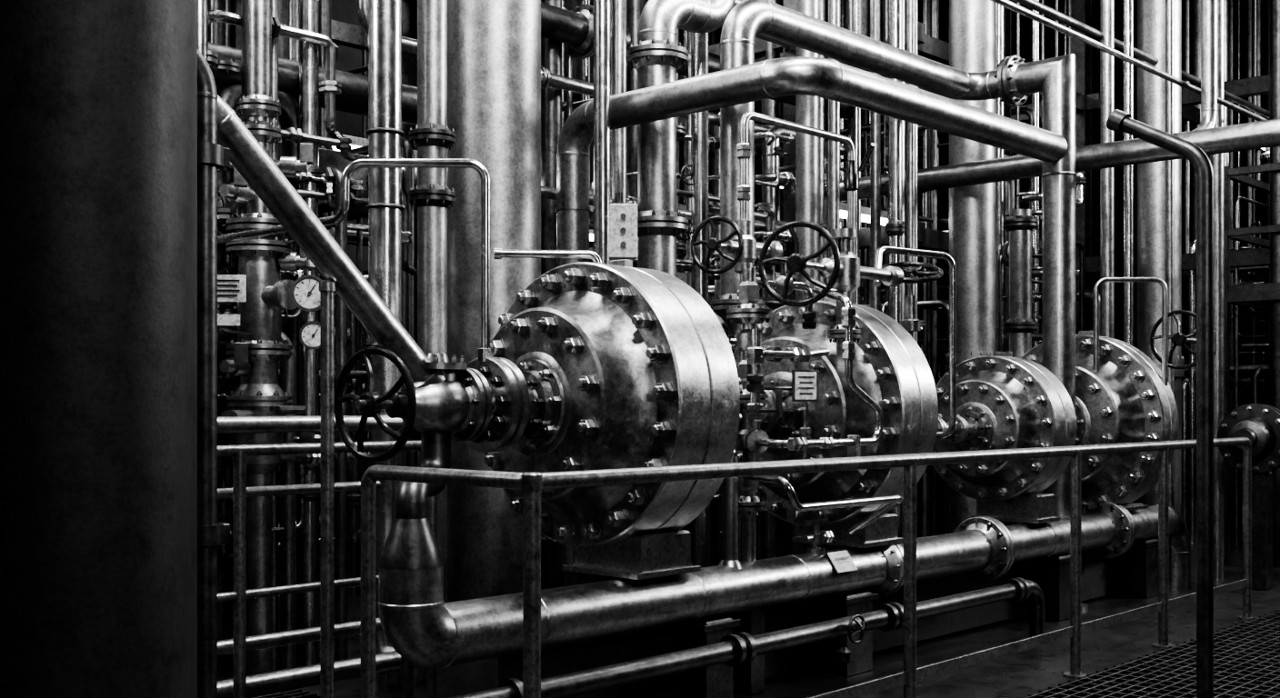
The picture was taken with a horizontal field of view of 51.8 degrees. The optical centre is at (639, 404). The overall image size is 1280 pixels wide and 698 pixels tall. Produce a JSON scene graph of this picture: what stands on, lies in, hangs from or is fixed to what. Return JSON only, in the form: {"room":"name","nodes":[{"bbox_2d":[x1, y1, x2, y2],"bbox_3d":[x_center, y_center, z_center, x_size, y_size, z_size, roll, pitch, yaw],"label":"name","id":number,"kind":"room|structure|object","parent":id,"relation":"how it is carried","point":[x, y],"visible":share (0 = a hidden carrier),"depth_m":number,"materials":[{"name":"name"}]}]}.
{"room":"industrial plant interior","nodes":[
{"label":"industrial plant interior","id":0,"kind":"room"},
{"bbox_2d":[319,0,949,555],"bbox_3d":[-1.842,-1.675,12.752,0.200,6.000,20.400,0,0,43],"label":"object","id":1,"kind":"structure","parent":0,"point":[349,58],"depth_m":16.05,"materials":[{"name":"metal"}]},
{"bbox_2d":[217,495,1279,697],"bbox_3d":[3.680,1.410,7.530,15.400,0.230,20.400,0,0,43],"label":"floor","id":2,"kind":"structure","parent":0,"point":[1021,674],"depth_m":6.79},
{"bbox_2d":[0,0,197,697],"bbox_3d":[-1.304,-1.673,3.002,0.720,5.995,0.720,0,0,43],"label":"support column","id":3,"kind":"structure","parent":2,"relation":"on","point":[98,98],"depth_m":2.77,"materials":[{"name":"black metal"}]},
{"bbox_2d":[197,49,229,697],"bbox_3d":[-2.661,0.087,2.585,0.180,2.476,4.080,0,0,43],"label":"drain pipe","id":4,"kind":"object","parent":2,"relation":"on","point":[212,156],"visible":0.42,"depth_m":3.97,"materials":[{"name":"metal"}]},
{"bbox_2d":[217,0,322,675],"bbox_3d":[-1.774,-1.673,6.158,0.549,5.995,0.581,0,0,-22],"label":"pipe","id":5,"kind":"object","parent":2,"relation":"on","point":[260,294],"visible":0.81,"depth_m":6.12,"materials":[{"name":"metal"}]},
{"bbox_2d":[197,0,417,674],"bbox_3d":[-2.028,-1.673,6.527,0.613,5.995,2.330,0,0,43],"label":"pipework","id":6,"kind":"object","parent":2,"relation":"on","point":[298,120],"visible":0.19,"depth_m":6.70,"materials":[{"name":"metal"}]},
{"bbox_2d":[217,415,402,499],"bbox_3d":[-1.901,0.687,5.293,0.208,1.276,2.722,0,0,43],"label":"pipe","id":7,"kind":"object","parent":2,"relation":"on","point":[225,425],"visible":0.21,"depth_m":5.68,"materials":[{"name":"metal"}]},
{"bbox_2d":[208,0,417,535],"bbox_3d":[-3.105,-1.673,7.421,2.230,5.995,3.469,0,0,43],"label":"rack","id":8,"kind":"object","parent":2,"relation":"on","point":[223,34],"visible":0.02,"depth_m":7.98,"materials":[{"name":"metal"}]},
{"bbox_2d":[217,618,419,697],"bbox_3d":[-1.863,1.135,5.213,0.230,0.380,3.475,0,0,43],"label":"pipes","id":9,"kind":"object","parent":2,"relation":"on","point":[305,676],"visible":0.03,"depth_m":5.64,"materials":[{"name":"metal"}]},
{"bbox_2d":[217,440,437,697],"bbox_3d":[-1.753,0.739,4.754,0.048,1.171,2.543,0,0,43],"label":"guard railing","id":10,"kind":"object","parent":2,"relation":"on","point":[239,595],"visible":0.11,"depth_m":4.99,"materials":[{"name":"metal"}]},
{"bbox_2d":[319,280,336,697],"bbox_3d":[-1.091,0.445,4.601,0.120,1.760,0.120,0,0,43],"label":"stanchion post","id":11,"kind":"object","parent":2,"relation":"on","point":[327,288],"visible":1,"depth_m":4.58,"materials":[{"name":"metal"}]},
{"bbox_2d":[217,158,493,361],"bbox_3d":[-1.347,0.185,5.405,1.635,2.281,0.311,0,0,30],"label":"pipe","id":12,"kind":"object","parent":2,"relation":"on","point":[485,352],"visible":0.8,"depth_m":5.11,"materials":[{"name":"metal"}]},
{"bbox_2d":[368,0,401,689],"bbox_3d":[-1.199,-1.673,6.199,0.156,5.995,0.156,0,0,43],"label":"vertical pipe","id":13,"kind":"object","parent":2,"relation":"on","point":[385,16],"visible":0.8,"depth_m":6.13,"materials":[{"name":"metal"}]},
{"bbox_2d":[365,127,404,347],"bbox_3d":[-1.199,-0.775,6.199,0.184,1.019,0.184,0,0,43],"label":"clamp","id":14,"kind":"object","parent":13,"relation":"attached to","point":[378,129],"visible":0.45,"depth_m":6.12,"materials":[{"name":"metal"}]},
{"bbox_2d":[409,0,455,679],"bbox_3d":[-1.009,-1.673,6.399,0.222,5.995,0.222,0,0,4],"label":"vertical pipe","id":15,"kind":"object","parent":2,"relation":"on","point":[432,137],"visible":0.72,"depth_m":6.33,"materials":[{"name":"metal"}]},
{"bbox_2d":[447,0,540,602],"bbox_3d":[-0.775,-1.673,6.996,0.660,5.995,0.660,0,0,43],"label":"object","id":16,"kind":"structure","parent":2,"relation":"on","point":[494,46],"depth_m":6.78,"materials":[{"name":"metal"}]},
{"bbox_2d":[278,0,795,596],"bbox_3d":[-0.684,-1.673,10.290,3.006,5.995,3.770,0,0,43],"label":"rack","id":17,"kind":"object","parent":2,"relation":"on","point":[557,105],"visible":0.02,"depth_m":9.71,"materials":[{"name":"metal"}]},
{"bbox_2d":[593,0,609,264],"bbox_3d":[-0.208,-1.673,7.202,0.092,5.995,0.092,0,0,43],"label":"vertical pipe","id":18,"kind":"object","parent":2,"relation":"on","point":[601,7],"visible":0.49,"depth_m":7.16,"materials":[{"name":"metal"}]},
{"bbox_2d":[482,259,741,586],"bbox_3d":[-0.160,0.128,5.588,1.180,1.495,0.972,0,0,43],"label":"vessel","id":19,"kind":"object","parent":2,"relation":"on","point":[625,365],"visible":0.75,"depth_m":5.23,"materials":[{"name":"metal"}]},
{"bbox_2d":[334,346,535,462],"bbox_3d":[-0.738,0.000,4.978,0.418,0.421,0.780,0,0,43],"label":"valve","id":20,"kind":"object","parent":19,"relation":"attached to","point":[488,405],"visible":0.95,"depth_m":4.88,"materials":[{"name":"metal"}]},
{"bbox_2d":[493,248,601,263],"bbox_3d":[-0.384,-0.599,5.517,0.450,0.108,0.048,0,0,-4],"label":"vent line","id":21,"kind":"object","parent":19,"relation":"attached to","point":[499,253],"visible":0.83,"depth_m":5.50,"materials":[{"name":"metal"}]},
{"bbox_2d":[611,0,626,260],"bbox_3d":[-0.126,-1.673,8.046,0.090,5.995,0.090,0,0,43],"label":"vertical pipe","id":22,"kind":"object","parent":2,"relation":"on","point":[618,6],"visible":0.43,"depth_m":8.01,"materials":[{"name":"metal"}]},
{"bbox_2d":[608,192,637,259],"bbox_3d":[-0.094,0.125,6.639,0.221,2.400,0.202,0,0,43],"label":"junction box","id":23,"kind":"object","parent":2,"relation":"on","point":[622,217],"visible":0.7,"depth_m":6.56,"materials":[{"name":"grey metal"}]},
{"bbox_2d":[625,0,735,277],"bbox_3d":[0.265,-1.673,7.790,0.360,5.995,0.845,0,0,43],"label":"pipe","id":24,"kind":"object","parent":2,"relation":"on","point":[656,57],"visible":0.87,"depth_m":7.52,"materials":[{"name":"metal"}]},
{"bbox_2d":[690,32,708,568],"bbox_3d":[0.377,-1.673,8.301,0.110,5.995,0.110,0,0,43],"label":"vertical pipe","id":25,"kind":"object","parent":2,"relation":"on","point":[699,42],"visible":0.49,"depth_m":8.25,"materials":[{"name":"metal"}]},
{"bbox_2d":[592,0,880,566],"bbox_3d":[0.835,-1.673,9.132,0.796,5.995,2.705,0,0,43],"label":"rack","id":26,"kind":"object","parent":2,"relation":"on","point":[771,176],"visible":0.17,"depth_m":9.33,"materials":[{"name":"metal"}]},
{"bbox_2d":[449,577,1045,697],"bbox_3d":[0.289,1.137,5.301,0.186,0.377,5.786,0,0,43],"label":"pipe","id":27,"kind":"object","parent":2,"relation":"on","point":[739,648],"visible":0.98,"depth_m":5.56,"materials":[{"name":"metal"}]},
{"bbox_2d":[726,257,829,695],"bbox_3d":[0.614,0.316,6.052,0.385,2.005,0.524,0,0,43],"label":"control valve manifold","id":28,"kind":"object","parent":2,"relation":"on","point":[748,678],"visible":0.73,"depth_m":6.02,"materials":[{"name":"metal"}]},
{"bbox_2d":[754,285,882,457],"bbox_3d":[0.749,-0.159,5.927,0.525,0.787,0.861,0,0,43],"label":"tube","id":29,"kind":"object","parent":28,"relation":"attached to","point":[854,443],"visible":0.93,"depth_m":5.76,"materials":[{"name":"metal"}]},
{"bbox_2d":[742,475,902,534],"bbox_3d":[0.803,0.474,6.082,0.426,0.333,0.932,0,0,43],"label":"tube","id":30,"kind":"object","parent":28,"relation":"attached to","point":[892,501],"visible":0.97,"depth_m":5.91,"materials":[{"name":"metal"}]},
{"bbox_2d":[377,430,1191,697],"bbox_3d":[1.520,0.698,7.096,0.397,1.265,7.030,0,0,44],"label":"pipe","id":31,"kind":"object","parent":2,"relation":"on","point":[425,630],"visible":0.83,"depth_m":5.76,"materials":[{"name":"metal"}]},
{"bbox_2d":[436,537,1156,697],"bbox_3d":[1.654,1.100,7.658,0.380,0.450,6.800,0,0,43],"label":"plinth","id":32,"kind":"object","parent":2,"relation":"on","point":[1101,577],"visible":0.12,"depth_m":6.38,"materials":[{"name":"concrete"}]},
{"bbox_2d":[795,0,818,537],"bbox_3d":[1.055,-1.673,8.320,0.144,5.995,0.144,0,0,43],"label":"vertical pipe","id":33,"kind":"object","parent":2,"relation":"on","point":[806,106],"visible":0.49,"depth_m":8.26,"materials":[{"name":"metal"}]},
{"bbox_2d":[360,437,1258,697],"bbox_3d":[1.434,0.762,6.258,0.901,1.126,6.036,0,0,43],"label":"guard railing","id":34,"kind":"object","parent":2,"relation":"on","point":[532,485],"visible":0.98,"depth_m":5.26,"materials":[{"name":"metal"}]},
{"bbox_2d":[554,56,1067,588],"bbox_3d":[1.097,-0.211,8.050,1.862,3.073,2.795,0,0,43],"label":"pipe","id":35,"kind":"object","parent":2,"relation":"on","point":[831,79],"visible":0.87,"depth_m":7.23,"materials":[{"name":"metal"}]},
{"bbox_2d":[828,0,839,258],"bbox_3d":[1.207,-1.673,8.204,0.072,5.995,0.072,0,0,43],"label":"vertical pipe","id":36,"kind":"object","parent":2,"relation":"on","point":[834,5],"visible":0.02,"depth_m":8.18,"materials":[{"name":"metal"}]},
{"bbox_2d":[732,297,938,555],"bbox_3d":[0.946,0.160,6.758,1.140,1.430,0.938,0,0,43],"label":"vessel","id":37,"kind":"object","parent":2,"relation":"on","point":[889,365],"visible":0.56,"depth_m":6.40,"materials":[{"name":"metal"}]},
{"bbox_2d":[690,111,875,385],"bbox_3d":[0.761,-0.692,6.519,1.190,1.434,0.260,0,0,-42],"label":"pipe","id":38,"kind":"object","parent":37,"relation":"attached to","point":[744,248],"visible":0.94,"depth_m":6.28,"materials":[{"name":"metal"}]},
{"bbox_2d":[758,220,903,355],"bbox_3d":[0.996,-0.536,6.293,0.376,0.602,0.927,0,0,43],"label":"valve","id":39,"kind":"object","parent":37,"relation":"attached to","point":[844,271],"visible":0.9,"depth_m":6.15,"materials":[{"name":"metal"}]},
{"bbox_2d":[881,261,943,338],"bbox_3d":[1.382,-0.534,6.731,0.319,0.419,0.314,0,0,43],"label":"valve","id":40,"kind":"object","parent":39,"relation":"attached to","point":[910,323],"visible":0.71,"depth_m":6.70,"materials":[{"name":"metal"}]},
{"bbox_2d":[592,0,1099,537],"bbox_3d":[2.130,-1.673,12.997,3.792,5.995,3.584,0,0,43],"label":"pipes","id":41,"kind":"object","parent":2,"relation":"on","point":[929,45],"visible":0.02,"depth_m":12.70,"materials":[{"name":"metal"}]},
{"bbox_2d":[885,0,905,537],"bbox_3d":[1.706,-1.673,8.805,0.133,5.995,0.133,0,0,-2],"label":"vertical pipe","id":42,"kind":"object","parent":2,"relation":"on","point":[895,226],"visible":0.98,"depth_m":8.77,"materials":[{"name":"metal"}]},
{"bbox_2d":[710,0,1088,612],"bbox_3d":[1.499,-0.496,8.089,2.919,3.642,0.854,0,0,-32],"label":"pipe","id":43,"kind":"object","parent":2,"relation":"on","point":[1015,79],"visible":0.77,"depth_m":8.45,"materials":[{"name":"metal"}]},
{"bbox_2d":[901,0,905,538],"bbox_3d":[1.888,-1.673,9.638,0.100,5.995,0.100,0,0,43],"label":"vertical pipe","id":44,"kind":"object","parent":2,"relation":"on","point":[903,1],"visible":0.16,"depth_m":9.60,"materials":[{"name":"metal"}]},
{"bbox_2d":[906,0,914,339],"bbox_3d":[1.856,-1.673,9.036,0.056,5.995,0.056,0,0,43],"label":"vertical pipe","id":45,"kind":"object","parent":2,"relation":"on","point":[910,4],"visible":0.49,"depth_m":9.01,"materials":[{"name":"metal"}]},
{"bbox_2d":[914,0,917,538],"bbox_3d":[1.933,-1.673,9.321,0.060,5.995,0.060,0,0,43],"label":"vertical pipe","id":46,"kind":"object","parent":2,"relation":"on","point":[915,1],"visible":0.2,"depth_m":9.29,"materials":[{"name":"metal"}]},
{"bbox_2d":[946,0,996,533],"bbox_3d":[2.522,-1.673,10.002,0.452,5.995,0.452,0,0,43],"label":"riser pipe","id":47,"kind":"object","parent":2,"relation":"on","point":[972,23],"visible":0.37,"depth_m":9.85,"materials":[{"name":"metal"}]},
{"bbox_2d":[932,351,1077,525],"bbox_3d":[2.181,0.275,8.065,0.880,1.200,0.724,0,0,43],"label":"vessel","id":48,"kind":"object","parent":2,"relation":"on","point":[1009,402],"visible":0.78,"depth_m":7.83,"materials":[{"name":"metal"}]},
{"bbox_2d":[738,384,973,443],"bbox_3d":[1.052,0.065,6.870,0.240,0.320,2.590,0,0,43],"label":"shaft","id":49,"kind":"object","parent":48,"relation":"attached to","point":[963,429],"visible":0.27,"depth_m":7.47,"materials":[{"name":"metal"}]},
{"bbox_2d":[872,245,956,439],"bbox_3d":[1.333,-0.319,6.890,0.369,1.006,0.634,0,0,43],"label":"balance line","id":50,"kind":"object","parent":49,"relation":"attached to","point":[885,249],"visible":0.94,"depth_m":6.97,"materials":[{"name":"metal"}]},
{"bbox_2d":[1002,209,1038,523],"bbox_3d":[2.793,-0.050,9.677,0.248,2.750,0.248,0,0,43],"label":"vertical pipe","id":51,"kind":"object","parent":2,"relation":"on","point":[1020,224],"visible":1,"depth_m":9.61,"materials":[{"name":"metal"}]},
{"bbox_2d":[996,0,1086,351],"bbox_3d":[3.274,-1.673,10.759,0.849,5.995,1.653,0,0,43],"label":"rack","id":52,"kind":"object","parent":2,"relation":"on","point":[1035,196],"visible":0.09,"depth_m":10.69,"materials":[{"name":"metal"}]},
{"bbox_2d":[840,0,1279,202],"bbox_3d":[5.669,-1.673,6.939,11.278,5.995,0.649,0,0,43],"label":"pipe","id":53,"kind":"object","parent":2,"relation":"on","point":[1211,139],"visible":0.43,"depth_m":8.95,"materials":[{"name":"metal"}]},
{"bbox_2d":[1020,330,1178,510],"bbox_3d":[3.026,0.188,8.958,1.200,1.375,0.988,0,0,43],"label":"vessel","id":54,"kind":"object","parent":2,"relation":"on","point":[1128,400],"visible":0.41,"depth_m":8.54,"materials":[{"name":"metal"}]},
{"bbox_2d":[1093,277,1167,385],"bbox_3d":[3.201,-0.478,8.603,0.480,0.707,0.034,0,0,1],"label":"balance line","id":55,"kind":"object","parent":54,"relation":"attached to","point":[1157,280],"visible":0.98,"depth_m":8.59,"materials":[{"name":"metal"}]},
{"bbox_2d":[1100,0,1114,338],"bbox_3d":[3.508,-1.673,9.895,0.100,5.995,0.100,0,0,43],"label":"vertical pipe","id":56,"kind":"object","parent":2,"relation":"on","point":[1106,6],"visible":0.49,"depth_m":9.86,"materials":[{"name":"metal"}]},
{"bbox_2d":[1123,0,1133,502],"bbox_3d":[3.565,-1.673,9.621,0.066,5.995,0.066,0,0,43],"label":"vertical pipe","id":57,"kind":"object","parent":2,"relation":"on","point":[1128,5],"visible":0.49,"depth_m":9.59,"materials":[{"name":"metal"}]},
{"bbox_2d":[1150,317,1161,363],"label":"valve","id":58,"kind":"object","parent":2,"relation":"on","point":[1152,337],"depth_m":9.14,"materials":[{"name":"metal"}]},
{"bbox_2d":[1106,109,1213,697],"bbox_3d":[1.833,0.135,4.589,0.422,2.380,0.160,0,0,43],"label":"pipe","id":59,"kind":"object","parent":2,"relation":"on","point":[1118,121],"visible":1,"depth_m":4.48,"materials":[{"name":"metal"}]},
{"bbox_2d":[1137,0,1184,515],"bbox_3d":[4.254,-1.673,10.800,0.442,5.995,0.442,0,0,43],"label":"riser pipe","id":60,"kind":"object","parent":2,"relation":"on","point":[1151,14],"visible":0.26,"depth_m":10.68,"materials":[{"name":"metal"}]},
{"bbox_2d":[1165,0,1174,509],"bbox_3d":[3.969,-1.673,9.873,0.060,5.995,0.060,0,0,43],"label":"vertical pipe","id":61,"kind":"object","parent":2,"relation":"on","point":[1169,4],"visible":0.49,"depth_m":9.85,"materials":[{"name":"metal"}]},
{"bbox_2d":[1167,310,1196,369],"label":"valve","id":62,"kind":"object","parent":2,"relation":"on","point":[1178,338],"depth_m":9.02,"materials":[{"name":"metal"}]},
{"bbox_2d":[1213,330,1216,354],"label":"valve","id":63,"kind":"object","parent":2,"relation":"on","point":[1215,333],"depth_m":9.30,"materials":[{"name":"metal"}]},
{"bbox_2d":[1210,0,1224,579],"bbox_3d":[4.389,-1.673,10.026,0.100,5.995,0.100,0,0,43],"label":"vertical pipe","id":64,"kind":"object","parent":2,"relation":"on","point":[1217,161],"visible":0.67,"depth_m":9.98,"materials":[{"name":"metal"}]},
{"bbox_2d":[1181,0,1269,545],"bbox_3d":[7.798,-1.673,13.202,3.730,5.995,4.253,0,0,43],"label":"rack","id":65,"kind":"object","parent":2,"relation":"on","point":[1249,259],"visible":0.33,"depth_m":13.46,"materials":[{"name":"metal"}]},
{"bbox_2d":[1216,403,1279,590],"bbox_3d":[5.425,0.660,10.525,0.500,1.330,3.450,0,0,43],"label":"valve","id":66,"kind":"object","parent":2,"relation":"on","point":[1259,423],"visible":0.81,"depth_m":9.40,"materials":[{"name":"metal"}]},
{"bbox_2d":[1224,162,1279,564],"bbox_3d":[5.813,-0.325,10.950,1.470,3.300,1.370,0,0,43],"label":"steel framework","id":67,"kind":"object","parent":2,"relation":"on","point":[1255,295],"visible":0.56,"depth_m":10.91,"materials":[{"name":"metal"}]},
{"bbox_2d":[1270,0,1279,568],"bbox_3d":[5.217,-1.673,10.757,0.140,5.995,0.140,0,0,43],"label":"vertical pipe","id":68,"kind":"object","parent":2,"relation":"on","point":[1275,5],"visible":0.77,"depth_m":10.71,"materials":[{"name":"metal"}]},
{"bbox_2d":[780,0,1265,75],"bbox_3d":[3.680,-4.775,7.530,15.400,0.200,20.400,0,0,43],"label":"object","id":69,"kind":"structure","parent":0,"point":[1025,23],"depth_m":16.35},
{"bbox_2d":[239,117,368,150],"bbox_3d":[-2.248,-3.265,9.558,0.160,2.810,1.500,0,0,43],"label":"lamp","id":70,"kind":"object","parent":69,"relation":"hanging from","point":[356,142],"visible":0.02,"depth_m":9.64,"materials":[{"name":"grey ceramic"}]},
{"bbox_2d":[208,41,417,125],"bbox_3d":[-3.324,-3.120,5.218,0.210,3.100,6.995,0,0,43],"label":"pipe","id":71,"kind":"object","parent":69,"relation":"hanging from","point":[353,98],"visible":0.02,"depth_m":6.92,"materials":[{"name":"metal"}]},
{"bbox_2d":[401,148,417,169],"bbox_3d":[-1.008,-3.040,8.248,0.160,3.260,1.500,0,0,43],"label":"lamp","id":72,"kind":"object","parent":69,"relation":"hanging from","point":[415,151],"visible":0.02,"depth_m":7.79,"materials":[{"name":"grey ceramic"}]},
{"bbox_2d":[588,57,589,82],"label":"lamp","id":73,"kind":"object","parent":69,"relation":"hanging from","point":[588,57],"depth_m":10.06,"materials":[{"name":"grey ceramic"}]},
{"bbox_2d":[589,149,589,188],"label":"lamp","id":74,"kind":"object","parent":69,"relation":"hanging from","point":[589,149],"depth_m":10.06,"materials":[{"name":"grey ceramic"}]},
{"bbox_2d":[589,229,593,240],"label":"lamp","id":75,"kind":"object","parent":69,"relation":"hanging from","point":[591,235],"depth_m":10.01,"materials":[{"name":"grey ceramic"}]},
{"bbox_2d":[356,0,949,232],"bbox_3d":[0.446,-2.954,9.139,0.582,3.431,7.207,0,0,43],"label":"pipes","id":76,"kind":"object","parent":69,"relation":"hanging from","point":[575,27],"visible":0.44,"depth_m":8.41,"materials":[{"name":"metal"}]},
{"bbox_2d":[780,0,840,188],"bbox_3d":[1.692,-3.365,12.851,0.160,2.610,1.500,0,0,43],"label":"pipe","id":77,"kind":"object","parent":69,"relation":"hanging from","point":[840,0],"visible":0.02,"depth_m":13.17,"materials":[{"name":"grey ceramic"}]},
{"bbox_2d":[840,202,847,219],"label":"lamp","id":78,"kind":"object","parent":69,"relation":"hanging from","point":[843,206],"depth_m":10.85,"materials":[{"name":"grey ceramic"}]},
{"bbox_2d":[860,206,869,222],"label":"lamp","id":79,"kind":"object","parent":69,"relation":"hanging from","point":[865,214],"depth_m":11.09,"materials":[{"name":"grey ceramic"}]},
{"bbox_2d":[880,196,887,225],"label":"lamp","id":80,"kind":"object","parent":69,"relation":"hanging from","point":[884,214],"depth_m":11.29,"materials":[{"name":"grey ceramic"}]},
{"bbox_2d":[884,115,885,173],"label":"lamp","id":81,"kind":"object","parent":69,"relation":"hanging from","point":[885,115],"depth_m":11.40,"materials":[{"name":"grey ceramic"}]},
{"bbox_2d":[1254,0,1265,149],"bbox_3d":[6.350,-3.615,13.264,0.160,2.110,1.500,0,0,43],"label":"pipe","id":82,"kind":"object","parent":69,"relation":"hanging from","point":[1255,0],"visible":0.11,"depth_m":12.94,"materials":[{"name":"grey metal"}]},
{"bbox_2d":[1010,44,1265,505],"bbox_3d":[10.620,-1.675,14.869,15.000,6.000,0.200,0,0,43],"label":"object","id":83,"kind":"structure","parent":0,"point":[1245,317],"depth_m":18.28,"materials":[{"name":"metal"}]},
{"bbox_2d":[990,0,1269,121],"bbox_3d":[4.374,-2.490,10.309,0.850,0.630,14.990,0,0,43],"label":"conduit line","id":84,"kind":"object","parent":83,"relation":"attached to","point":[1034,5],"visible":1,"depth_m":9.18,"materials":[{"name":"metal"}]},
{"bbox_3d":[-3.259,-1.675,0.192,15.000,6.000,0.200,0,0,43],"label":"wall","id":85,"kind":"structure","parent":0,"visible":0},
{"bbox_2d":[217,95,445,387],"bbox_3d":[-2.486,-0.531,3.128,0.156,1.071,5.110,0,0,43],"label":"pipe","id":86,"kind":"object","parent":85,"relation":"attached to","point":[248,157],"visible":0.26,"depth_m":4.53,"materials":[{"name":"metal"}]}
]}

